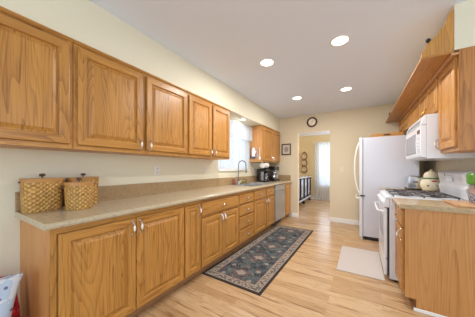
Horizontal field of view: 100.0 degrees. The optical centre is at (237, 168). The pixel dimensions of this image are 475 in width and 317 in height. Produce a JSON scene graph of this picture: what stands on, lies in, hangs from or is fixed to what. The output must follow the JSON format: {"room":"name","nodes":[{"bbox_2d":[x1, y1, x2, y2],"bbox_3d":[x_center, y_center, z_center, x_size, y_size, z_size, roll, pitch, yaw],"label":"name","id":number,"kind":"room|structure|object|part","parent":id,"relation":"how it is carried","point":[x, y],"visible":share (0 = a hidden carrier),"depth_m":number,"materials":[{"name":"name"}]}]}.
{"room":"kitchen","nodes":[
{"label":"kitchen","id":0,"kind":"room"},
{"bbox_2d":[0,148,263,305],"bbox_3d":[-1.203,-0.043,2.248,0.150,2.536,7.770,0,0,32],"label":"wall","id":1,"kind":"structure","parent":0,"point":[15,164],"depth_m":1.73,"materials":[{"name":"beige paint"}]},
{"bbox_2d":[0,6,73,150],"bbox_3d":[-1.618,-0.545,1.061,0.384,0.800,1.112,0,0,32],"label":"upper cabinet","id":2,"kind":"object","parent":1,"relation":"attached to","point":[36,60],"visible":1,"depth_m":1.28,"materials":[{"name":"brown wood"}]},
{"bbox_3d":[-1.494,-0.934,0.985,0.018,0.022,1.112,0,0,32],"label":"molding","id":3,"kind":"part","parent":2,"relation":"part of","materials":[{"name":"brown wood"}]},
{"bbox_2d":[59,39,187,156],"bbox_3d":[-1.027,-0.545,2.022,0.384,0.800,1.136,0,0,32],"label":"upper cabinet","id":4,"kind":"object","parent":1,"relation":"attached to","point":[121,108],"visible":1,"depth_m":1.76,"materials":[{"name":"brown wood"}]},
{"bbox_3d":[-1.052,-0.540,1.700,0.020,0.726,0.518,0,0,32],"label":"door","id":5,"kind":"part","parent":4,"relation":"part of","materials":[{"name":"brown wood"}]},
{"bbox_3d":[-0.903,-0.934,1.946,0.018,0.022,1.136,0,0,32],"label":"molding","id":6,"kind":"part","parent":4,"relation":"part of","materials":[{"name":"brown wood"}]},
{"bbox_3d":[-0.753,-0.540,2.187,0.020,0.726,0.538,0,0,32],"label":"door","id":7,"kind":"part","parent":4,"relation":"part of","materials":[{"name":"brown wood"}]},
{"bbox_2d":[0,0,279,131],"bbox_3d":[-0.664,-1.129,2.667,0.330,0.364,6.250,0,0,32],"label":"soffit","id":8,"kind":"object","parent":1,"relation":"attached to","point":[84,21],"depth_m":1.83,"materials":[{"name":"beige paint"}]},
{"bbox_2d":[15,175,290,211],"bbox_3d":[-0.126,0.240,3.265,0.619,0.140,4.664,0,0,32],"label":"backsplash","id":9,"kind":"structure","parent":1,"relation":"attached to","point":[111,192],"depth_m":2.41,"materials":[{"name":"beige laminate"}]},
{"bbox_2d":[155,166,159,174],"bbox_3d":[-0.986,0.025,2.450,0.008,0.114,0.072,0,0,32],"label":"wall outlet","id":10,"kind":"object","parent":1,"relation":"attached to","point":[157,168],"visible":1,"depth_m":2.45,"materials":[{"name":"white plastic"}]},
{"bbox_2d":[171,91,229,159],"bbox_3d":[-0.486,-0.545,2.902,0.384,0.800,0.922,0,0,32],"label":"upper cabinet","id":11,"kind":"object","parent":1,"relation":"attached to","point":[208,122],"visible":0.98,"depth_m":2.73,"materials":[{"name":"brown wood"}]},
{"bbox_3d":[-0.481,-0.540,2.630,0.020,0.726,0.436,0,0,32],"label":"door","id":12,"kind":"part","parent":11,"relation":"part of","materials":[{"name":"brown wood"}]},
{"bbox_3d":[-0.362,-0.934,2.826,0.018,0.022,0.922,0,0,32],"label":"molding","id":13,"kind":"part","parent":11,"relation":"part of","materials":[{"name":"brown wood"}]},
{"bbox_3d":[-0.240,-0.540,3.021,0.020,0.726,0.416,0,0,32],"label":"door","id":14,"kind":"part","parent":11,"relation":"part of","materials":[{"name":"brown wood"}]},
{"bbox_2d":[218,167,249,170],"bbox_3d":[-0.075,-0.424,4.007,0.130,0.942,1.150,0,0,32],"label":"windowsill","id":15,"kind":"structure","parent":1,"relation":"in","point":[235,169],"depth_m":3.88,"materials":[{"name":"white wood"}]},
{"bbox_2d":[219,136,234,168],"bbox_3d":[-0.175,-0.323,3.720,0.025,0.645,0.575,0,0,32],"label":"window","id":16,"kind":"structure","parent":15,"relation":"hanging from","point":[223,164],"depth_m":3.78,"materials":[{"name":"white glass"}]},
{"bbox_3d":[-0.058,0.030,3.997,0.090,0.034,1.150,0,0,32],"label":"sill","id":17,"kind":"part","parent":15,"relation":"part of","materials":[{"name":"white wood"}]},
{"bbox_2d":[238,138,249,168],"bbox_3d":[0.132,-0.323,4.220,0.027,0.645,0.588,0,0,32],"label":"curtain","id":18,"kind":"object","parent":15,"relation":"hanging from","point":[243,145],"visible":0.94,"depth_m":4.23,"materials":[{"name":"white fabric"}]},
{"bbox_2d":[230,119,252,140],"bbox_3d":[0.004,-0.760,3.907,0.036,0.310,1.262,0,0,32],"label":"curtain","id":19,"kind":"object","parent":1,"relation":"hanging from","point":[237,129],"visible":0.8,"depth_m":4.01,"materials":[{"name":"white fabric"}]},
{"bbox_2d":[250,125,279,162],"bbox_3d":[0.711,-0.545,4.851,0.384,0.800,1.068,0,0,32],"label":"upper cabinet","id":20,"kind":"object","parent":1,"relation":"attached to","point":[266,139],"visible":1,"depth_m":4.45,"materials":[{"name":"brown wood"}]},
{"bbox_2d":[252,148,255,157],"bbox_3d":[0.368,-0.345,4.415,0.109,0.240,0.024,0,0,32],"label":"oven mitt","id":21,"kind":"object","parent":20,"relation":"hanging from","point":[253,149],"visible":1,"depth_m":4.41,"materials":[{"name":"white fabric"}]},
{"bbox_2d":[260,162,268,167],"bbox_3d":[0.616,-0.079,4.550,0.122,0.130,0.292,0,0,32],"label":"paper towel holder","id":22,"kind":"object","parent":20,"relation":"attached to","point":[262,165],"visible":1,"depth_m":4.46,"materials":[{"name":"white paper"}]},
{"bbox_3d":[0.700,-0.540,4.552,0.020,0.726,0.490,0,0,32],"label":"door","id":23,"kind":"part","parent":20,"relation":"part of","materials":[{"name":"brown wood"}]},
{"bbox_3d":[0.819,-0.545,4.784,0.019,0.799,1.068,0,0,32],"label":"frame","id":24,"kind":"part","parent":20,"relation":"part of","materials":[{"name":"brown wood"}]},
{"bbox_3d":[0.973,-0.540,4.995,0.020,0.726,0.490,0,0,32],"label":"door","id":25,"kind":"part","parent":20,"relation":"part of","materials":[{"name":"brown wood"}]},
{"bbox_2d":[90,0,467,136],"bbox_3d":[2.036,-1.361,2.123,5.900,0.100,11.150,0,0,32],"label":"ceiling","id":26,"kind":"structure","parent":0,"point":[227,40],"depth_m":2.07,"materials":[{"name":"white paint"}]},
{"bbox_2d":[259,58,274,66],"bbox_3d":[0.365,-1.307,2.464,0.198,0.007,0.198,0,0,32],"label":"recessed light","id":27,"kind":"object","parent":26,"relation":"in","point":[266,62],"visible":1,"depth_m":2.46,"materials":[{"name":"white"}]},
{"bbox_2d":[292,96,302,99],"bbox_3d":[1.107,-1.307,3.704,0.198,0.007,0.198,0,0,32],"label":"recessed light","id":28,"kind":"object","parent":26,"relation":"in","point":[295,97],"visible":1,"depth_m":3.71,"materials":[{"name":"white"}]},
{"bbox_2d":[329,34,350,46],"bbox_3d":[1.050,-1.307,2.043,0.198,0.007,0.198,0,0,32],"label":"recessed light","id":29,"kind":"object","parent":26,"relation":"in","point":[339,40],"visible":1,"depth_m":2.04,"materials":[{"name":"white"}]},
{"bbox_2d":[339,87,352,91],"bbox_3d":[1.789,-1.307,3.284,0.198,0.007,0.198,0,0,32],"label":"recessed light","id":30,"kind":"object","parent":26,"relation":"in","point":[343,89],"visible":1,"depth_m":3.29,"materials":[{"name":"white"}]},
{"bbox_2d":[134,199,433,316],"bbox_3d":[2.036,1.275,2.123,5.900,0.100,11.150,0,0,32],"label":"floor","id":31,"kind":"structure","parent":0,"point":[310,284],"depth_m":1.99,"materials":[{"name":"brown wood"}]},
{"bbox_2d":[0,271,22,316],"bbox_3d":[-1.340,0.908,1.041,0.161,0.631,0.310,0,0,32],"label":"tote bag","id":32,"kind":"object","parent":31,"relation":"on","point":[9,284],"visible":1,"depth_m":1.10,"materials":[{"name":"white fabric"}]},
{"bbox_2d":[20,204,183,316],"bbox_3d":[-1.047,0.788,1.722,0.664,0.874,1.016,0,0,32],"label":"base cabinet","id":33,"kind":"object","parent":31,"relation":"on","point":[120,266],"visible":0.98,"depth_m":1.39,"materials":[{"name":"brown wood"}]},
{"bbox_3d":[-0.927,0.749,1.369,0.020,0.723,0.470,0,0,32],"label":"door","id":34,"kind":"part","parent":33,"relation":"part of","materials":[{"name":"brown wood"}]},
{"bbox_3d":[-0.796,0.460,1.532,0.038,0.119,0.020,0,0,32],"label":"handle","id":35,"kind":"part","parent":33,"relation":"part of","materials":[{"name":"silver metal"}]},
{"bbox_2d":[15,175,291,230],"bbox_3d":[-0.112,0.260,3.257,0.651,0.179,4.665,0,0,32],"label":"countertop","id":36,"kind":"structure","parent":33,"relation":"on","point":[113,200],"depth_m":2.00,"materials":[{"name":"beige laminate"}]},
{"bbox_2d":[18,173,63,212],"bbox_3d":[-1.456,0.173,1.480,0.165,0.274,0.239,0,0,32],"label":"lidded basket","id":37,"kind":"object","parent":36,"relation":"on","point":[41,194],"visible":1,"depth_m":1.42,"materials":[{"name":"beige wicker"}]},
{"bbox_3d":[-1.453,0.077,1.484,0.165,0.009,0.231,0,0,32],"label":"lid","id":38,"kind":"part","parent":37,"relation":"part of","materials":[{"name":"brown wood"}]},
{"bbox_2d":[63,177,93,210],"bbox_3d":[-1.232,0.190,1.546,0.185,0.241,0.192,0,0,32],"label":"lidded basket","id":39,"kind":"object","parent":36,"relation":"on","point":[78,195],"visible":1,"depth_m":1.48,"materials":[{"name":"beige wicker"}]},
{"bbox_3d":[-1.230,0.110,1.549,0.185,0.009,0.185,0,0,32],"label":"lid","id":40,"kind":"part","parent":39,"relation":"part of","materials":[{"name":"brown wood"}]},
{"bbox_2d":[65,173,98,203],"bbox_3d":[-1.349,0.175,1.734,0.103,0.271,0.239,0,0,32],"label":"lidded basket","id":41,"kind":"object","parent":36,"relation":"on","point":[68,179],"visible":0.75,"depth_m":1.76,"materials":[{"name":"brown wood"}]},
{"bbox_3d":[-1.347,0.080,1.737,0.103,0.009,0.231,0,0,32],"label":"lid","id":42,"kind":"part","parent":41,"relation":"part of","materials":[{"name":"brown wood"}]},
{"bbox_2d":[237,160,246,183],"bbox_3d":[0.091,0.074,3.917,0.205,0.472,0.078,0,0,19],"label":"faucet","id":43,"kind":"object","parent":36,"relation":"on","point":[238,182],"visible":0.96,"depth_m":3.92,"materials":[{"name":"metal"}]},
{"bbox_2d":[236,183,269,185],"bbox_3d":[0.291,0.373,3.906,0.424,0.133,0.784,0,0,32],"label":"sink","id":44,"kind":"object","parent":36,"relation":"in","point":[245,184],"visible":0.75,"depth_m":3.92,"materials":[{"name":"metal"}]},
{"bbox_3d":[0.198,0.373,3.750,0.369,0.133,0.362,0,0,32],"label":"bowl","id":45,"kind":"part","parent":44,"relation":"part of","materials":[{"name":"metal"}]},
{"bbox_2d":[257,169,270,181],"bbox_3d":[0.624,0.158,4.652,0.287,0.305,0.220,0,0,32],"label":"coffee maker","id":46,"kind":"object","parent":36,"relation":"on","point":[260,172],"visible":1,"depth_m":4.60,"materials":[{"name":"black plastic"}]},
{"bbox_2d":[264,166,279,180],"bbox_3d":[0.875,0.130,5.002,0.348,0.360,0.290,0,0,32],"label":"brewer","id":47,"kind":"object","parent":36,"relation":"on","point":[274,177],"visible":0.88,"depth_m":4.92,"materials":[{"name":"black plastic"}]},
{"bbox_2d":[270,171,277,178],"bbox_3d":[0.920,0.169,4.956,0.223,0.200,0.222,0,0,32],"label":"pot","id":48,"kind":"object","parent":47,"relation":"on","point":[273,175],"depth_m":4.92,"materials":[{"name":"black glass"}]},
{"bbox_3d":[-0.670,0.749,1.786,0.020,0.723,0.500,0,0,32],"label":"door","id":49,"kind":"part","parent":33,"relation":"part of","materials":[{"name":"brown wood"}]},
{"bbox_2d":[178,200,201,286],"bbox_3d":[-0.717,0.788,2.260,0.664,0.874,0.239,0,0,32],"label":"base cabinet","id":50,"kind":"object","parent":31,"relation":"on","point":[192,213],"visible":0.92,"depth_m":2.09,"materials":[{"name":"brown wood"}]},
{"bbox_3d":[-0.489,0.738,2.120,0.019,0.774,0.239,0,0,32],"label":"frame","id":51,"kind":"part","parent":50,"relation":"part of","materials":[{"name":"brown wood"}]},
{"bbox_3d":[-0.473,0.749,2.108,0.020,0.723,0.223,0,0,32],"label":"door","id":52,"kind":"part","parent":50,"relation":"part of","materials":[{"name":"brown wood"}]},
{"bbox_2d":[195,193,238,275],"bbox_3d":[-0.440,0.788,2.710,0.664,0.874,0.808,0,0,32],"label":"base cabinet","id":53,"kind":"object","parent":31,"relation":"on","point":[219,217],"visible":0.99,"depth_m":2.49,"materials":[{"name":"brown wood"}]},
{"bbox_3d":[-0.300,0.838,2.389,0.020,0.545,0.390,0,0,32],"label":"door","id":54,"kind":"part","parent":53,"relation":"part of","materials":[{"name":"brown wood"}]},
{"bbox_3d":[-0.196,0.461,2.558,0.020,0.148,0.788,0,0,32],"label":"drawer","id":55,"kind":"part","parent":53,"relation":"part of","materials":[{"name":"brown wood"}]},
{"bbox_3d":[-0.092,0.838,2.728,0.020,0.545,0.390,0,0,32],"label":"door","id":56,"kind":"part","parent":53,"relation":"part of","materials":[{"name":"brown wood"}]},
{"bbox_2d":[234,190,252,250],"bbox_3d":[-0.104,0.788,3.261,0.661,0.874,0.476,0,0,32],"label":"base cabinet","id":57,"kind":"object","parent":31,"relation":"on","point":[245,206],"visible":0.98,"depth_m":3.08,"materials":[{"name":"brown wood"}]},
{"bbox_3d":[0.141,1.015,3.107,0.020,0.190,0.444,0,0,32],"label":"drawer","id":58,"kind":"part","parent":57,"relation":"part of","materials":[{"name":"brown wood"}]},
{"bbox_3d":[0.141,0.811,3.107,0.020,0.167,0.444,0,0,32],"label":"drawer","id":59,"kind":"part","parent":57,"relation":"part of","materials":[{"name":"brown wood"}]},
{"bbox_3d":[0.141,0.628,3.107,0.020,0.150,0.444,0,0,32],"label":"drawer","id":60,"kind":"part","parent":57,"relation":"part of","materials":[{"name":"brown wood"}]},
{"bbox_3d":[0.141,0.457,3.107,0.020,0.140,0.444,0,0,32],"label":"drawer","id":61,"kind":"part","parent":57,"relation":"part of","materials":[{"name":"brown wood"}]},
{"bbox_2d":[202,225,312,295],"bbox_3d":[0.535,1.220,3.110,0.750,0.008,2.360,0,0,33],"label":"runner rug","id":62,"kind":"object","parent":31,"relation":"on","point":[255,265],"visible":1,"depth_m":2.63,"materials":[{"name":"fabric"}]},
{"bbox_2d":[249,186,274,240],"bbox_3d":[0.277,0.788,3.876,0.664,0.874,0.963,0,0,32],"label":"base cabinet","id":63,"kind":"object","parent":31,"relation":"on","point":[263,198],"visible":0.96,"depth_m":3.63,"materials":[{"name":"brown wood"}]},
{"bbox_3d":[0.404,0.457,3.535,0.020,0.140,0.467,0,0,32],"label":"drawer","id":64,"kind":"part","parent":63,"relation":"part of","materials":[{"name":"brown wood"}]},
{"bbox_3d":[0.404,0.832,3.535,0.020,0.557,0.467,0,0,32],"label":"door","id":65,"kind":"part","parent":63,"relation":"part of","materials":[{"name":"brown wood"}]},
{"bbox_3d":[0.655,0.457,3.943,0.020,0.140,0.396,0,0,32],"label":"drawer","id":66,"kind":"part","parent":63,"relation":"part of","materials":[{"name":"brown wood"}]},
{"bbox_3d":[0.655,0.832,3.943,0.020,0.557,0.396,0,0,32],"label":"door","id":67,"kind":"part","parent":63,"relation":"part of","materials":[{"name":"brown wood"}]},
{"bbox_2d":[271,184,284,226],"bbox_3d":[0.693,0.789,4.556,0.604,0.872,0.620,0,0,32],"label":"dishwasher","id":68,"kind":"object","parent":31,"relation":"on","point":[279,194],"visible":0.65,"depth_m":4.35,"materials":[{"name":"grey metal"}]},
{"bbox_3d":[0.937,0.795,4.410,0.032,0.630,0.595,0,0,32],"label":"door","id":69,"kind":"part","parent":68,"relation":"part of","materials":[{"name":"grey metal"}]},
{"bbox_3d":[0.937,0.416,4.409,0.034,0.113,0.595,0,0,32],"label":"control panel","id":70,"kind":"part","parent":68,"relation":"part of","materials":[{"name":"grey metal"}]},
{"bbox_2d":[281,183,289,219],"bbox_3d":[0.971,0.788,5.040,0.630,0.874,0.483,0,0,32],"label":"base cabinet","id":71,"kind":"object","parent":31,"relation":"on","point":[287,185],"visible":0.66,"depth_m":4.83,"materials":[{"name":"brown wood"}]},
{"bbox_3d":[1.229,0.749,4.878,0.020,0.723,0.400,0,0,32],"label":"door","id":72,"kind":"part","parent":71,"relation":"part of","materials":[{"name":"brown wood"}]},
{"bbox_2d":[299,176,310,203],"bbox_3d":[2.121,0.760,6.989,0.510,0.930,2.010,0,0,32],"label":"railing","id":73,"kind":"object","parent":31,"relation":"on","point":[304,181],"visible":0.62,"depth_m":6.85,"materials":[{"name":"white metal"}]},
{"bbox_3d":[2.046,0.672,6.457,0.064,0.693,0.064,0,0,32],"label":"post","id":74,"kind":"part","parent":73,"relation":"part of","materials":[{"name":"black paint"}]},
{"bbox_3d":[2.424,0.670,7.092,0.005,0.590,0.312,0,0,32],"label":"pane","id":75,"kind":"part","parent":73,"relation":"part of","materials":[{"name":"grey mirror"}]},
{"bbox_3d":[2.682,0.670,7.511,0.005,0.590,0.312,0,0,32],"label":"pane","id":76,"kind":"part","parent":73,"relation":"part of","materials":[{"name":"grey mirror"}]},
{"bbox_2d":[337,246,384,280],"bbox_3d":[1.627,1.221,2.656,0.475,0.007,0.870,0,0,32],"label":"floor mat","id":77,"kind":"object","parent":31,"relation":"on","point":[367,263],"visible":1,"depth_m":2.58,"materials":[{"name":"fabric"}]},
{"bbox_2d":[354,135,418,241],"bbox_3d":[2.623,0.342,3.616,0.871,1.764,0.816,0,0,32],"label":"refrigerator","id":78,"kind":"object","parent":31,"relation":"on","point":[383,162],"visible":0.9,"depth_m":3.33,"materials":[{"name":"white metal"}]},
{"bbox_3d":[2.117,-0.015,3.535,0.092,0.888,0.026,0,0,32],"label":"handle","id":79,"kind":"part","parent":78,"relation":"part of","materials":[{"name":"white plastic"}]},
{"bbox_3d":[2.349,0.836,3.791,0.051,0.718,0.804,0,0,32],"label":"freezer door","id":80,"kind":"part","parent":78,"relation":"part of","materials":[{"name":"white metal"}]},
{"bbox_3d":[2.349,-0.040,3.791,0.051,1.000,0.804,0,0,32],"label":"door","id":81,"kind":"part","parent":78,"relation":"part of","materials":[{"name":"white metal"}]},
{"bbox_2d":[371,132,403,136],"bbox_3d":[2.611,-0.566,3.499,0.440,0.075,0.303,0,0,32],"label":"wooden tray","id":82,"kind":"object","parent":78,"relation":"on","point":[392,133],"visible":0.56,"depth_m":3.37,"materials":[{"name":"brown wood"}]},
{"bbox_2d":[374,171,474,281],"bbox_3d":[2.087,0.627,2.332,0.791,1.194,0.766,0,0,32],"label":"range","id":83,"kind":"object","parent":31,"relation":"on","point":[453,185],"visible":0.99,"depth_m":2.17,"materials":[{"name":"white metal"}]},
{"bbox_3d":[1.780,0.477,2.522,0.068,0.028,0.684,0,0,32],"label":"handle","id":84,"kind":"part","parent":83,"relation":"part of","materials":[{"name":"white metal"}]},
{"bbox_3d":[1.818,0.710,2.498,0.027,0.550,0.754,0,0,32],"label":"oven door","id":85,"kind":"part","parent":83,"relation":"part of","materials":[{"name":"white metal"}]},
{"bbox_3d":[1.818,1.079,2.498,0.027,0.172,0.754,0,0,32],"label":"drawer","id":86,"kind":"part","parent":83,"relation":"part of","materials":[{"name":"white metal"}]},
{"bbox_3d":[1.820,0.378,2.497,0.057,0.095,0.760,0,0,32],"label":"control panel","id":87,"kind":"part","parent":83,"relation":"part of","materials":[{"name":"white metal"}]},
{"bbox_2d":[380,190,466,200],"bbox_3d":[2.084,0.317,2.334,0.639,0.024,0.766,0,0,32],"label":"cooktop","id":88,"kind":"object","parent":83,"relation":"in","point":[386,195],"depth_m":2.18,"materials":[{"name":"white metal"}]},
{"bbox_2d":[446,176,453,180],"bbox_3d":[2.328,0.110,2.185,0.017,0.050,0.160,0,0,32],"label":"clock","id":89,"kind":"object","parent":83,"relation":"on","point":[449,178],"depth_m":2.16,"materials":[{"name":"grey"}]},
{"bbox_2d":[394,204,474,316],"bbox_3d":[1.831,0.788,1.781,0.690,0.874,0.427,0,0,32],"label":"base cabinet","id":90,"kind":"object","parent":31,"relation":"on","point":[435,250],"visible":0.98,"depth_m":1.64,"materials":[{"name":"brown wood"}]},
{"bbox_3d":[1.579,0.448,1.944,0.020,0.145,0.365,0,0,32],"label":"drawer","id":91,"kind":"part","parent":90,"relation":"part of","materials":[{"name":"brown wood"}]},
{"bbox_3d":[1.579,0.823,1.944,0.020,0.555,0.365,0,0,32],"label":"door","id":92,"kind":"part","parent":90,"relation":"part of","materials":[{"name":"brown wood"}]},
{"bbox_3d":[1.596,0.738,1.933,0.019,0.774,0.413,0,0,32],"label":"frame","id":93,"kind":"part","parent":90,"relation":"part of","materials":[{"name":"brown wood"}]},
{"bbox_2d":[413,308,446,316],"bbox_3d":[1.764,1.211,1.566,0.580,0.028,0.009,0,0,32],"label":"trim","id":94,"kind":"structure","parent":90,"relation":"attached to","point":[414,309],"depth_m":1.67,"materials":[{"name":"white"}]},
{"bbox_2d":[392,198,474,213],"bbox_3d":[1.829,0.277,1.769,0.679,0.144,0.459,0,0,32],"label":"countertop","id":95,"kind":"structure","parent":90,"relation":"on","point":[404,203],"depth_m":1.70,"materials":[{"name":"beige laminate"}]},
{"bbox_2d":[444,200,474,207],"bbox_3d":[1.962,0.300,1.664,0.265,0.020,0.310,0,0,32],"label":"cutting board","id":96,"kind":"object","parent":95,"relation":"on","point":[458,203],"visible":1,"depth_m":1.65,"materials":[{"name":"brown wood"}]},
{"bbox_2d":[466,172,474,202],"bbox_3d":[2.039,0.144,1.670,0.161,0.292,0.162,0,0,32],"label":"lidded jar","id":97,"kind":"object","parent":96,"relation":"on","point":[470,177],"visible":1,"depth_m":1.68,"materials":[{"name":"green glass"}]},
{"bbox_3d":[2.039,0.084,1.670,0.161,0.105,0.162,0,0,32],"label":"lid","id":98,"kind":"part","parent":97,"relation":"part of","materials":[{"name":"green plastic"}]},
{"bbox_3d":[2.496,0.788,2.864,0.690,0.874,0.543,0,0,32],"label":"base cabinet","id":99,"kind":"object","parent":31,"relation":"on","visible":0},
{"bbox_2d":[381,187,439,191],"bbox_3d":[2.504,0.277,2.867,0.679,0.144,0.563,0,0,32],"label":"countertop","id":100,"kind":"structure","parent":99,"relation":"on","point":[382,188],"depth_m":3.10,"materials":[{"name":"beige laminate"}]},
{"bbox_2d":[404,176,421,189],"bbox_3d":[2.591,0.209,2.936,0.165,0.202,0.273,0,0,32],"label":"toaster","id":101,"kind":"object","parent":100,"relation":"on","point":[411,182],"visible":0.88,"depth_m":2.85,"materials":[{"name":"silver metal"}]},
{"bbox_2d":[420,169,439,191],"bbox_3d":[2.569,0.160,2.647,0.216,0.300,0.216,0,0,32],"label":"cookie jar","id":102,"kind":"object","parent":100,"relation":"on","point":[430,180],"visible":0.91,"depth_m":2.59,"materials":[{"name":"beige ceramic"}]},
{"bbox_2d":[420,178,439,191],"bbox_3d":[2.569,0.216,2.647,0.216,0.188,0.216,0,0,32],"label":"pot","id":103,"kind":"object","parent":102,"relation":"attached to","point":[431,184],"depth_m":2.58,"materials":[{"name":"beige ceramic"}]},
{"bbox_3d":[2.569,0.066,2.647,0.156,0.112,0.156,0,0,32],"label":"lid","id":104,"kind":"part","parent":102,"relation":"part of","materials":[{"name":"beige ceramic"}]},
{"bbox_2d":[299,134,329,196],"bbox_3d":[4.316,-0.043,7.219,4.350,2.536,0.120,0,0,32],"label":"wall","id":105,"kind":"structure","parent":0,"point":[306,143],"depth_m":8.02,"materials":[{"name":"yellow paint"}]},
{"bbox_2d":[314,142,329,199],"bbox_3d":[3.588,0.087,7.466,1.450,2.215,0.059,0,0,32],"label":"curtain","id":106,"kind":"object","parent":105,"relation":"hanging from","point":[321,149],"visible":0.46,"depth_m":7.66,"materials":[{"name":"white fabric"}]},
{"bbox_2d":[269,103,419,219],"bbox_3d":[2.184,-0.043,4.656,3.100,2.536,0.120,0,0,32],"label":"wall","id":107,"kind":"structure","parent":0,"point":[346,127],"depth_m":4.49,"materials":[{"name":"beige paint"}]},
{"bbox_2d":[282,143,290,154],"bbox_3d":[1.257,-0.493,5.142,0.242,0.287,0.019,0,0,32],"label":"framed picture","id":108,"kind":"object","parent":107,"relation":"attached to","point":[286,148],"visible":1,"depth_m":5.14,"materials":[{"name":"brown"}]},
{"bbox_2d":[307,117,316,126],"bbox_3d":[1.796,-1.120,4.808,0.248,0.248,0.024,0,0,32],"label":"wall clock","id":109,"kind":"object","parent":107,"relation":"attached to","point":[312,121],"visible":1,"depth_m":4.80,"materials":[{"name":"brown metal"}]},
{"bbox_2d":[298,130,329,133],"bbox_3d":[1.855,-0.880,4.858,0.739,0.011,0.118,0,0,32],"label":"trim","id":110,"kind":"structure","parent":107,"relation":"attached to","point":[327,130],"depth_m":4.84,"materials":[{"name":"white wood"}]},
{"bbox_2d":[330,217,358,224],"bbox_3d":[2.716,1.175,4.249,1.366,0.100,0.016,0,0,32],"label":"baseboard","id":111,"kind":"structure","parent":107,"relation":"attached to","point":[338,220],"depth_m":4.44,"materials":[{"name":"white wood"}]},
{"bbox_2d":[385,9,458,122],"bbox_3d":[2.384,-1.094,2.819,0.224,0.370,2.781,0,0,32],"label":"plant ledge","id":112,"kind":"object","parent":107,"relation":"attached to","point":[438,52],"visible":0.97,"depth_m":1.83,"materials":[{"name":"brown wood"}]},
{"bbox_3d":[2.462,-0.918,2.773,0.042,0.018,2.777,0,0,32],"label":"support molding","id":113,"kind":"part","parent":112,"relation":"part of","materials":[{"name":"brown wood"}]},
{"bbox_2d":[420,158,474,177],"bbox_3d":[2.825,-0.043,2.624,0.120,2.536,2.910,0,0,32],"label":"wall","id":114,"kind":"structure","parent":0,"point":[464,164],"depth_m":2.57,"materials":[{"name":"beige paint"}]},
{"bbox_2d":[399,111,408,134],"bbox_3d":[3.051,-0.775,3.452,0.360,0.339,1.011,0,0,32],"label":"upper cabinet","id":115,"kind":"object","parent":114,"relation":"attached to","point":[404,123],"visible":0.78,"depth_m":3.40,"materials":[{"name":"brown wood"}]},
{"bbox_3d":[3.060,-0.770,3.724,0.020,0.266,0.470,0,0,32],"label":"door","id":116,"kind":"part","parent":115,"relation":"part of","materials":[{"name":"brown wood"}]},
{"bbox_3d":[2.806,-0.770,3.311,0.020,0.266,0.460,0,0,32],"label":"door","id":117,"kind":"part","parent":115,"relation":"part of","materials":[{"name":"brown wood"}]},
{"bbox_2d":[409,100,418,126],"bbox_3d":[2.637,-0.545,2.778,0.360,0.799,0.564,0,0,32],"label":"upper cabinet","id":118,"kind":"object","parent":114,"relation":"attached to","point":[414,111],"visible":0.05,"depth_m":2.79,"materials":[{"name":"brown wood"}]},
{"bbox_2d":[419,77,437,118],"bbox_3d":[2.286,-0.746,2.207,0.360,0.397,0.767,0,0,32],"label":"upper cabinet","id":119,"kind":"object","parent":114,"relation":"attached to","point":[428,102],"visible":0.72,"depth_m":2.18,"materials":[{"name":"brown wood"}]},
{"bbox_3d":[2.268,-0.739,2.435,0.020,0.328,0.355,0,0,32],"label":"door","id":120,"kind":"part","parent":119,"relation":"part of","materials":[{"name":"brown wood"}]},
{"bbox_3d":[2.075,-0.739,2.120,0.020,0.328,0.355,0,0,32],"label":"door","id":121,"kind":"part","parent":119,"relation":"part of","materials":[{"name":"brown wood"}]},
{"bbox_2d":[406,113,474,160],"bbox_3d":[2.246,-0.322,2.233,0.454,0.444,0.760,0,0,32],"label":"microwave","id":122,"kind":"object","parent":119,"relation":"attached to","point":[421,136],"visible":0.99,"depth_m":2.00,"materials":[{"name":"white plastic"}]},
{"bbox_3d":[2.115,-0.278,2.401,0.048,0.325,0.610,0,0,32],"label":"door","id":123,"kind":"part","parent":122,"relation":"part of","materials":[{"name":"white plastic"}]},
{"bbox_3d":[1.915,-0.278,2.076,0.048,0.325,0.147,0,0,32],"label":"control panel","id":124,"kind":"part","parent":122,"relation":"part of","materials":[{"name":"white plastic"}]},
{"bbox_2d":[434,46,474,153],"bbox_3d":[1.972,-0.545,1.695,0.360,0.800,0.425,0,0,32],"label":"upper cabinet","id":125,"kind":"object","parent":114,"relation":"attached to","point":[456,82],"visible":0.99,"depth_m":1.60,"materials":[{"name":"brown wood"}]},
{"bbox_3d":[1.860,-0.540,1.770,0.020,0.726,0.380,0,0,32],"label":"door","id":126,"kind":"part","parent":125,"relation":"part of","materials":[{"name":"brown wood"}]},
{"bbox_3d":[1.876,-0.545,1.759,0.019,0.799,0.416,0,0,32],"label":"frame","id":127,"kind":"part","parent":125,"relation":"part of","materials":[{"name":"brown wood"}]},
{"bbox_3d":[1.886,-0.545,1.503,0.304,0.800,0.008,0,0,32],"label":"panel","id":128,"kind":"part","parent":125,"relation":"part of","materials":[{"name":"brown wood"}]},
{"bbox_2d":[439,0,474,52],"bbox_3d":[2.603,-1.129,2.693,0.330,0.364,2.785,0,0,32],"label":"soffit","id":129,"kind":"object","parent":114,"relation":"attached to","point":[464,12],"depth_m":1.56,"materials":[{"name":"beige paint"}]}
]}

